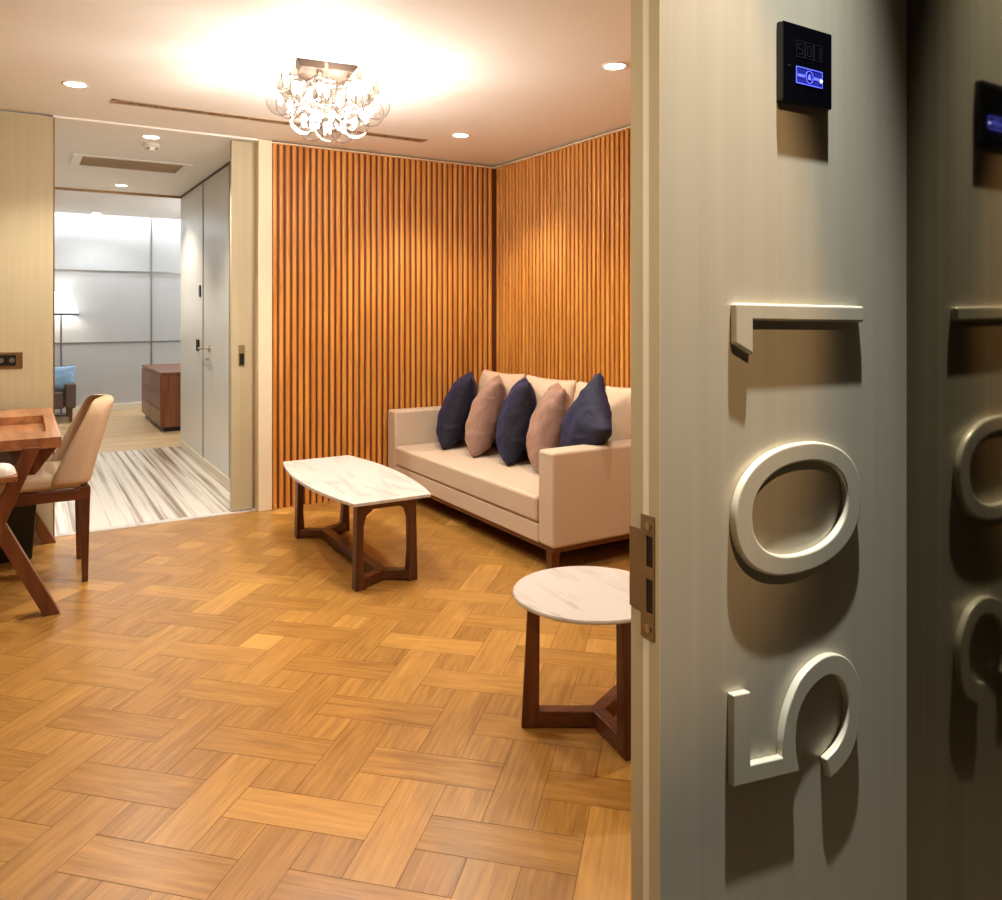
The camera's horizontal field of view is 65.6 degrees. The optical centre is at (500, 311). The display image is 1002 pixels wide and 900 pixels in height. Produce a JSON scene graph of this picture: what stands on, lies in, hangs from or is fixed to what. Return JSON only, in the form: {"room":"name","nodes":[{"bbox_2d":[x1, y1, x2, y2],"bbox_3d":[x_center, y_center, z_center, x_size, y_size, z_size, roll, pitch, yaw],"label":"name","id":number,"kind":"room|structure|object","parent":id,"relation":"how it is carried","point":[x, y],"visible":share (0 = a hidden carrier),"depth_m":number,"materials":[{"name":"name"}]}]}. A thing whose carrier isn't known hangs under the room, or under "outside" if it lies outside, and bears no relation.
{"room":"hotel corridor","nodes":[
{"label":"hotel corridor","id":0,"kind":"room"},
{"bbox_2d":[55,212,180,405],"bbox_3d":[-5.179,-0.075,10.251,8.000,2.750,0.117,0,0,-32],"label":"wall","id":1,"kind":"structure","parent":0,"point":[122,274],"depth_m":10.26,"materials":[{"name":"paint"}]},
{"bbox_2d":[55,402,141,412],"bbox_3d":[-5.149,1.255,10.203,8.000,0.090,0.030,0,0,-32],"label":"baseboard","id":2,"kind":"structure","parent":1,"relation":"attached to","point":[122,406],"depth_m":10.27,"materials":[{"name":"beige wood"}]},
{"bbox_2d":[55,190,180,219],"bbox_3d":[-4.183,-1.265,8.643,8.000,0.070,3.000,0,0,-32],"label":"ceiling","id":3,"kind":"structure","parent":0,"point":[77,202],"depth_m":8.98,"materials":[{"name":"paint"}]},
{"bbox_2d":[180,161,229,486],"bbox_3d":[-2.345,0.090,6.371,0.072,2.420,2.800,0,0,-32],"label":"door","id":4,"kind":"structure","parent":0,"point":[205,208],"depth_m":6.50,"materials":[{"name":"paint"}]},
{"bbox_2d":[55,187,179,198],"bbox_3d":[-4.952,-1.110,6.402,4.330,0.020,0.040,0,0,-32],"label":"trim","id":5,"kind":"structure","parent":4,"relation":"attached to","point":[56,188],"depth_m":7.23,"materials":[{"name":"brown metal"}]},
{"bbox_2d":[196,339,198,350],"bbox_3d":[-2.646,0.290,6.784,0.017,0.100,0.080,0,0,-32],"label":"lock plate","id":6,"kind":"object","parent":4,"relation":"attached to","point":[197,340],"visible":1,"depth_m":6.75,"materials":[{"name":"black plastic"}]},
{"bbox_2d":[198,345,210,360],"bbox_3d":[-2.450,0.336,6.423,0.066,0.131,0.200,0,0,-32],"label":"door handle","id":7,"kind":"object","parent":4,"relation":"attached to","point":[208,348],"visible":1,"depth_m":6.37,"materials":[{"name":"silver metal"}]},
{"bbox_2d":[0,111,495,540],"bbox_3d":[-1.961,0.085,4.918,4.650,2.430,0.174,0,0,-32],"label":"wall","id":8,"kind":"structure","parent":0,"point":[384,265],"depth_m":5.38,"materials":[{"name":"brown wood"}]},
{"bbox_2d":[0,352,22,368],"bbox_3d":[-2.778,0.270,4.329,0.200,0.090,0.014,0,0,-32],"label":"panel","id":9,"kind":"object","parent":8,"relation":"attached to","point":[7,359],"visible":1,"depth_m":4.35,"materials":[{"name":"brown metal"}]},
{"bbox_2d":[53,117,54,537],"bbox_3d":[-2.608,0.091,4.532,0.008,2.418,0.148,0,0,-32],"label":"trim","id":10,"kind":"structure","parent":8,"relation":"attached to","point":[53,117],"depth_m":4.47,"materials":[{"name":"beige wood"}]},
{"bbox_2d":[53,115,257,141],"bbox_3d":[-2.086,-1.125,4.795,1.172,0.014,0.050,0,0,-32],"label":"trim","id":11,"kind":"structure","parent":8,"relation":"attached to","point":[55,116],"depth_m":4.75,"materials":[{"name":"paint"}]},
{"bbox_2d":[55,508,256,536],"bbox_3d":[-2.091,1.323,4.825,1.190,0.053,0.065,0,0,-32],"label":"trim","id":12,"kind":"structure","parent":8,"relation":"attached to","point":[252,509],"depth_m":4.79,"materials":[{"name":"white stone"}]},
{"bbox_2d":[230,140,251,510],"bbox_3d":[-1.700,0.088,5.092,0.132,2.408,0.052,0,0,-32],"label":"door","id":13,"kind":"structure","parent":8,"relation":"in","point":[240,151],"depth_m":5.07,"materials":[{"name":"beige wood"}]},
{"bbox_2d":[252,143,253,507],"bbox_3d":[-1.645,0.090,5.149,0.030,2.420,0.014,0,0,-32],"label":"trim","id":14,"kind":"structure","parent":8,"relation":"attached to","point":[252,143],"depth_m":5.14,"materials":[{"name":"wood"}]},
{"bbox_2d":[254,139,271,511],"bbox_3d":[-1.571,0.087,5.133,0.088,2.426,0.120,0,0,-32],"label":"trim","id":15,"kind":"structure","parent":8,"relation":"attached to","point":[262,148],"depth_m":5.09,"materials":[{"name":"beige paint"}]},
{"bbox_2d":[0,409,630,899],"bbox_3d":[-2.397,1.330,5.763,8.000,0.060,10.878,0,0,-32],"label":"floor","id":16,"kind":"structure","parent":0,"point":[217,712],"depth_m":2.52,"materials":[{"name":"brown wood"}]},
{"bbox_2d":[0,463,15,477],"bbox_3d":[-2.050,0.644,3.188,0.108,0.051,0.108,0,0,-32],"label":"chair","id":17,"kind":"object","parent":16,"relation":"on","point":[6,469],"visible":1,"depth_m":3.17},
{"bbox_2d":[0,472,16,483],"bbox_3d":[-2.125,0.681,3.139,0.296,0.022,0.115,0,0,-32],"label":"chair","id":18,"kind":"object","parent":17,"relation":"attached to","point":[13,478],"depth_m":3.15,"materials":[{"name":"brown wood"}]},
{"bbox_2d":[0,492,36,563],"bbox_3d":[-2.572,1.117,4.100,0.232,0.366,0.186,0,0,-32],"label":"waste bin","id":19,"kind":"object","parent":16,"relation":"on","point":[21,520],"visible":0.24,"depth_m":4.06,"materials":[{"name":"black plastic"}]},
{"bbox_2d":[0,407,61,615],"bbox_3d":[-2.392,0.920,3.715,0.510,0.760,1.375,0,0,-32],"label":"desk","id":20,"kind":"object","parent":16,"relation":"on","point":[29,437],"visible":0.99,"depth_m":3.31,"materials":[{"name":"brown wood"}]},
{"bbox_2d":[0,423,44,433],"bbox_3d":[-2.394,0.584,3.699,0.388,0.006,0.630,0,0,-32],"label":"tray","id":21,"kind":"object","parent":20,"relation":"on","point":[5,428],"depth_m":3.91,"materials":[{"name":"brown wood"}]},
{"bbox_2d":[0,394,113,581],"bbox_3d":[-2.243,0.863,3.857,0.573,0.875,0.475,0,0,-32],"label":"desk chair","id":22,"kind":"object","parent":16,"relation":"on","point":[72,464],"visible":0.99,"depth_m":3.74,"materials":[{"name":"beige leather"}]},
{"bbox_2d":[55,366,75,421],"bbox_3d":[-5.554,0.990,9.319,0.780,0.620,0.774,0,0,-32],"label":"armchair","id":23,"kind":"object","parent":16,"relation":"on","point":[66,398],"visible":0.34,"depth_m":9.16,"materials":[{"name":"leather"}]},
{"bbox_2d":[55,366,75,389],"bbox_3d":[-5.302,0.792,9.245,0.442,0.291,0.159,0,0,-23],"label":"cushion","id":24,"kind":"object","parent":23,"relation":"on","point":[63,375],"visible":0.48,"depth_m":9.24,"materials":[{"name":"blue fabric"}]},
{"bbox_2d":[55,291,78,416],"bbox_3d":[-5.536,0.520,9.793,0.406,1.560,0.406,0,0,-32],"label":"floor lamp","id":25,"kind":"object","parent":16,"relation":"on","point":[65,304],"visible":0.66,"depth_m":9.71,"materials":[{"name":"fabric"}]},
{"bbox_2d":[142,363,180,431],"bbox_3d":[-3.856,0.978,9.164,0.507,0.645,1.520,0,0,-32],"label":"dresser","id":26,"kind":"object","parent":16,"relation":"on","point":[161,383],"visible":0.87,"depth_m":8.50,"materials":[{"name":"brown wood"}]},
{"bbox_2d":[283,455,430,591],"bbox_3d":[-0.807,1.090,4.177,0.540,0.420,1.180,0,0,-32],"label":"coffee table","id":27,"kind":"object","parent":16,"relation":"on","point":[363,485],"visible":1,"depth_m":3.95,"materials":[{"name":"white stone"}]},
{"bbox_2d":[388,406,630,568],"bbox_3d":[0.098,0.995,4.893,0.887,0.610,2.015,0,0,-32],"label":"sofa","id":28,"kind":"object","parent":16,"relation":"on","point":[579,496],"visible":0.48,"depth_m":4.06,"materials":[{"name":"fabric"}]},
{"bbox_2d":[436,371,476,449],"bbox_3d":[-0.308,0.680,5.451,0.286,0.504,0.470,0,0,-3],"label":"throw pillow","id":29,"kind":"object","parent":28,"relation":"on","point":[453,414],"visible":0.9,"depth_m":5.25,"materials":[{"name":"blue fabric"}]},
{"bbox_2d":[396,440,538,521],"bbox_3d":[0.038,0.998,4.856,0.747,0.136,1.739,0,0,-32],"label":"seat cushion","id":30,"kind":"object","parent":28,"relation":"on","point":[485,479],"depth_m":4.64,"materials":[{"name":"fabric"}]},
{"bbox_2d":[465,375,506,457],"bbox_3d":[-0.101,0.681,5.171,0.278,0.501,0.470,0,0,-1],"label":"throw pillow","id":31,"kind":"object","parent":28,"relation":"on","point":[480,426],"visible":0.84,"depth_m":4.97,"materials":[{"name":"fabric"}]},
{"bbox_2d":[477,369,524,443],"bbox_3d":[-0.026,0.676,5.490,0.211,0.512,0.560,0,0,-32],"label":"cushion","id":32,"kind":"object","parent":28,"relation":"on","point":[508,380],"visible":0.22,"depth_m":5.42,"materials":[{"name":"fabric"}]},
{"bbox_2d":[496,376,536,465],"bbox_3d":[0.097,0.675,4.895,0.260,0.514,0.470,0,0,-1],"label":"throw pillow","id":33,"kind":"object","parent":28,"relation":"on","point":[517,409],"visible":0.8,"depth_m":4.70,"materials":[{"name":"blue fabric"}]},
{"bbox_2d":[526,382,570,471],"bbox_3d":[0.283,0.682,4.642,0.267,0.500,0.470,0,0,-1],"label":"throw pillow","id":34,"kind":"object","parent":28,"relation":"on","point":[544,431],"visible":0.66,"depth_m":4.45,"materials":[{"name":"fabric"}]},
{"bbox_2d":[525,374,575,452],"bbox_3d":[0.273,0.676,5.005,0.211,0.512,0.560,0,0,-32],"label":"cushion","id":35,"kind":"object","parent":28,"relation":"on","point":[540,385],"visible":0.17,"depth_m":4.96,"materials":[{"name":"fabric"}]},
{"bbox_2d":[560,373,611,446],"bbox_3d":[0.463,0.627,4.223,0.254,0.611,0.632,0,0,-13],"label":"throw pillow","id":36,"kind":"object","parent":28,"relation":"on","point":[588,421],"visible":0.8,"depth_m":4.10,"materials":[{"name":"blue fabric"}]},
{"bbox_2d":[573,380,630,441],"bbox_3d":[0.574,0.676,4.521,0.210,0.512,0.560,0,0,-32],"label":"cushion","id":37,"kind":"object","parent":28,"relation":"on","point":[619,398],"visible":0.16,"depth_m":4.33,"materials":[{"name":"fabric"}]},
{"bbox_2d":[513,566,630,760],"bbox_3d":[0.288,1.090,2.461,0.505,0.420,0.486,0,0,-32],"label":"side table","id":38,"kind":"object","parent":16,"relation":"on","point":[585,595],"visible":0.77,"depth_m":2.43,"materials":[{"name":"white stone"}]},
{"bbox_2d":[0,0,630,195],"bbox_3d":[-2.210,-1.170,3.802,6.250,0.100,7.308,0,0,-32],"label":"ceiling","id":39,"kind":"structure","parent":0,"point":[523,78],"depth_m":3.70,"materials":[{"name":"paint"}]},
{"bbox_2d":[61,80,88,87],"bbox_3d":[-2.111,-1.127,3.856,0.124,0.004,0.124,0,0,-32],"label":"recessed light","id":40,"kind":"object","parent":39,"relation":"in","point":[74,84],"visible":1,"depth_m":3.85,"materials":[{"name":"white plastic"}]},
{"bbox_2d":[114,184,128,186],"bbox_3d":[-3.350,-1.117,6.865,0.124,0.004,0.124,0,0,-32],"label":"recessed light","id":41,"kind":"object","parent":39,"relation":"in","point":[121,185],"visible":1,"depth_m":6.87,"materials":[{"name":"white plastic"}]},
{"bbox_2d":[70,153,192,174],"bbox_3d":[-2.805,-1.117,5.909,0.800,0.006,0.480,0,0,-32],"label":"ceiling vent","id":42,"kind":"object","parent":39,"relation":"in","point":[77,159],"visible":1,"depth_m":5.88,"materials":[{"name":"white plastic"}]},
{"bbox_2d":[143,142,159,151],"bbox_3d":[-2.329,-1.095,5.180,0.104,0.050,0.104,0,0,-32],"label":"smoke detector","id":43,"kind":"object","parent":39,"relation":"attached to","point":[149,146],"visible":1,"depth_m":5.15,"materials":[{"name":"white plastic"}]},
{"bbox_2d":[141,135,161,138],"bbox_3d":[-2.234,-1.117,4.969,0.124,0.004,0.124,0,0,-32],"label":"recessed light","id":44,"kind":"object","parent":39,"relation":"in","point":[142,136],"visible":1,"depth_m":4.96,"materials":[{"name":"white plastic"}]},
{"bbox_2d":[110,99,309,127],"bbox_3d":[-1.616,-1.128,4.436,1.089,0.005,0.100,0,0,-32],"label":"ceiling vent","id":45,"kind":"object","parent":39,"relation":"in","point":[179,109],"depth_m":4.41,"materials":[{"name":"metal"}]},
{"bbox_2d":[265,58,382,141],"bbox_3d":[-0.808,-0.974,3.659,0.569,0.343,0.551,0,0,-32],"label":"glass chandelier","id":46,"kind":"object","parent":39,"relation":"hanging from","point":[310,71],"visible":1,"depth_m":3.60,"materials":[{"name":"clear glass"}]},
{"bbox_2d":[277,72,283,89],"bbox_3d":[-1.014,-1.062,3.577,0.032,0.075,0.032,0,0,-32],"label":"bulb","id":47,"kind":"object","parent":46,"relation":"attached to","point":[279,82],"depth_m":3.57,"materials":[{"name":"white glass"}]},
{"bbox_2d":[286,78,292,94],"bbox_3d":[-1.012,-1.083,3.725,0.032,0.075,0.032,0,0,-32],"label":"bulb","id":48,"kind":"object","parent":46,"relation":"attached to","point":[288,88],"depth_m":3.72,"materials":[{"name":"white glass"}]},
{"bbox_2d":[291,60,297,77],"bbox_3d":[-0.920,-1.083,3.465,0.032,0.075,0.032,0,0,-32],"label":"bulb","id":49,"kind":"object","parent":46,"relation":"attached to","point":[294,72],"depth_m":3.45,"materials":[{"name":"white glass"}]},
{"bbox_2d":[301,91,307,108],"bbox_3d":[-0.906,-0.978,3.583,0.032,0.075,0.032,0,0,-32],"label":"bulb","id":50,"kind":"object","parent":46,"relation":"attached to","point":[304,105],"depth_m":3.57,"materials":[{"name":"white glass"}]},
{"bbox_2d":[306,78,312,86],"bbox_3d":[-0.904,-1.107,3.676,0.032,0.075,0.032,0,0,-32],"label":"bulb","id":51,"kind":"object","parent":46,"relation":"attached to","point":[310,80],"depth_m":3.66,"materials":[{"name":"white glass"}]},
{"bbox_2d":[309,99,315,115],"bbox_3d":[-0.902,-0.978,3.723,0.032,0.075,0.032,0,0,-32],"label":"bulb","id":52,"kind":"object","parent":46,"relation":"attached to","point":[312,111],"depth_m":3.71,"materials":[{"name":"white glass"}]},
{"bbox_2d":[313,89,318,104],"bbox_3d":[-0.913,-1.062,3.840,0.032,0.075,0.032,0,0,-32],"label":"bulb","id":53,"kind":"object","parent":46,"relation":"attached to","point":[315,98],"depth_m":3.83,"materials":[{"name":"white glass"}]},
{"bbox_2d":[316,70,322,78],"bbox_3d":[-0.829,-1.107,3.556,0.032,0.075,0.032,0,0,-32],"label":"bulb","id":54,"kind":"object","parent":46,"relation":"attached to","point":[319,73],"depth_m":3.54,"materials":[{"name":"white glass"}]},
{"bbox_2d":[323,63,329,80],"bbox_3d":[-0.772,-1.062,3.440,0.032,0.075,0.032,0,0,-32],"label":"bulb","id":55,"kind":"object","parent":46,"relation":"attached to","point":[326,75],"depth_m":3.43,"materials":[{"name":"white glass"}]},
{"bbox_2d":[326,106,332,115],"bbox_3d":[-0.806,-0.961,3.654,0.032,0.075,0.032,0,0,-32],"label":"bulb","id":56,"kind":"object","parent":46,"relation":"attached to","point":[328,109],"depth_m":3.64,"materials":[{"name":"white glass"}]},
{"bbox_2d":[328,88,334,105],"bbox_3d":[-0.772,-0.978,3.540,0.032,0.075,0.032,0,0,-32],"label":"bulb","id":57,"kind":"object","parent":46,"relation":"attached to","point":[331,100],"depth_m":3.53,"materials":[{"name":"white glass"}]},
{"bbox_2d":[335,83,341,90],"bbox_3d":[-0.783,-1.107,3.751,0.032,0.075,0.032,0,0,-32],"label":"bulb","id":58,"kind":"object","parent":46,"relation":"attached to","point":[338,86],"depth_m":3.74,"materials":[{"name":"white glass"}]},
{"bbox_2d":[339,102,345,118],"bbox_3d":[-0.766,-0.978,3.767,0.032,0.075,0.032,0,0,-32],"label":"bulb","id":59,"kind":"object","parent":46,"relation":"attached to","point":[342,111],"depth_m":3.76,"materials":[{"name":"white glass"}]},
{"bbox_2d":[344,86,350,102],"bbox_3d":[-0.764,-1.083,3.868,0.032,0.075,0.032,0,0,-32],"label":"bulb","id":60,"kind":"object","parent":46,"relation":"attached to","point":[346,99],"depth_m":3.86,"materials":[{"name":"white glass"}]},
{"bbox_2d":[346,75,352,83],"bbox_3d":[-0.709,-1.107,3.631,0.032,0.075,0.032,0,0,-32],"label":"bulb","id":61,"kind":"object","parent":46,"relation":"attached to","point":[349,78],"depth_m":3.62,"materials":[{"name":"white glass"}]},
{"bbox_2d":[352,95,358,112],"bbox_3d":[-0.685,-0.978,3.654,0.032,0.075,0.032,0,0,-32],"label":"bulb","id":62,"kind":"object","parent":46,"relation":"attached to","point":[355,109],"depth_m":3.65,"materials":[{"name":"white glass"}]},
{"bbox_2d":[356,64,362,81],"bbox_3d":[-0.640,-1.083,3.516,0.032,0.075,0.032,0,0,-32],"label":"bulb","id":63,"kind":"object","parent":46,"relation":"attached to","point":[359,75],"depth_m":3.51,"materials":[{"name":"white glass"}]},
{"bbox_2d":[367,86,373,102],"bbox_3d":[-0.635,-1.062,3.795,0.032,0.075,0.032,0,0,-32],"label":"bulb","id":64,"kind":"object","parent":46,"relation":"attached to","point":[370,99],"depth_m":3.79,"materials":[{"name":"white glass"}]},
{"bbox_2d":[373,77,379,94],"bbox_3d":[-0.586,-1.062,3.656,0.032,0.075,0.032,0,0,-32],"label":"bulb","id":65,"kind":"object","parent":46,"relation":"attached to","point":[376,91],"depth_m":3.65,"materials":[{"name":"white glass"}]},
{"bbox_2d":[315,125,426,142],"bbox_3d":[-0.820,-1.128,4.930,0.755,0.005,0.100,0,0,-32],"label":"ceiling vent","id":66,"kind":"object","parent":39,"relation":"in","point":[316,126],"depth_m":4.95,"materials":[{"name":"metal"}]},
{"bbox_2d":[451,133,469,137],"bbox_3d":[-0.258,-1.127,4.970,0.124,0.004,0.124,0,0,-32],"label":"recessed light","id":67,"kind":"object","parent":39,"relation":"in","point":[457,135],"visible":1,"depth_m":4.97,"materials":[{"name":"white plastic"}]},
{"bbox_2d":[601,62,627,70],"bbox_3d":[0.522,-1.127,3.571,0.124,0.004,0.124,0,0,-32],"label":"recessed light","id":68,"kind":"object","parent":39,"relation":"in","point":[611,66],"visible":1,"depth_m":3.57,"materials":[{"name":"white plastic"}]},
{"bbox_2d":[495,126,630,387],"bbox_3d":[1.128,0.085,4.225,0.129,2.430,4.468,0,0,-32],"label":"wall","id":69,"kind":"structure","parent":0,"point":[563,214],"depth_m":5.23,"materials":[{"name":"brown wood"}]},
{"bbox_2d":[660,0,906,899],"bbox_3d":[0.462,-0.160,1.192,0.639,2.920,0.055,0,0,-32],"label":"wall","id":70,"kind":"structure","parent":0,"point":[764,199],"depth_m":1.11,"materials":[{"name":"paint"}]},
{"bbox_2d":[631,0,659,899],"bbox_3d":[0.191,0.200,1.025,0.004,2.200,0.055,0,0,-32],"label":"trim","id":71,"kind":"structure","parent":70,"relation":"attached to","point":[645,14],"depth_m":1.02,"materials":[{"name":"paint"}]},
{"bbox_2d":[629,513,654,640],"bbox_3d":[0.185,0.346,1.027,0.004,0.160,0.047,0,0,-32],"label":"strike plate","id":72,"kind":"object","parent":71,"relation":"attached to","point":[641,541],"visible":1,"depth_m":1.02,"materials":[{"name":"metal"}]},
{"bbox_2d":[728,652,860,786],"bbox_3d":[0.434,0.606,1.136,0.286,0.184,0.012,0,0,-32],"label":"number","id":73,"kind":"object","parent":70,"relation":"attached to","point":[742,770],"depth_m":1.12,"materials":[{"name":"metal"}]},
{"bbox_2d":[730,441,860,575],"bbox_3d":[0.436,0.285,1.137,0.284,0.190,0.012,0,0,-32],"label":"number","id":74,"kind":"object","parent":70,"relation":"attached to","point":[746,545],"depth_m":1.12,"materials":[{"name":"metal"}]},
{"bbox_2d":[731,303,862,354],"bbox_3d":[0.440,0.023,1.139,0.288,0.072,0.012,0,0,-32],"label":"number","id":75,"kind":"object","parent":70,"relation":"attached to","point":[743,315],"depth_m":1.10,"materials":[{"name":"metal"}]},
{"bbox_2d":[777,20,831,110],"bbox_3d":[0.447,-0.360,1.142,0.112,0.114,0.014,0,0,-32],"label":"control panel","id":76,"kind":"object","parent":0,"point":[804,54],"depth_m":1.13,"materials":[{"name":"black plastic"}]},
{"bbox_2d":[907,0,1001,899],"bbox_3d":[1.468,-0.160,0.053,0.048,2.920,2.942,0,0,-32],"label":"wall","id":77,"kind":"structure","parent":0,"point":[954,47],"depth_m":1.23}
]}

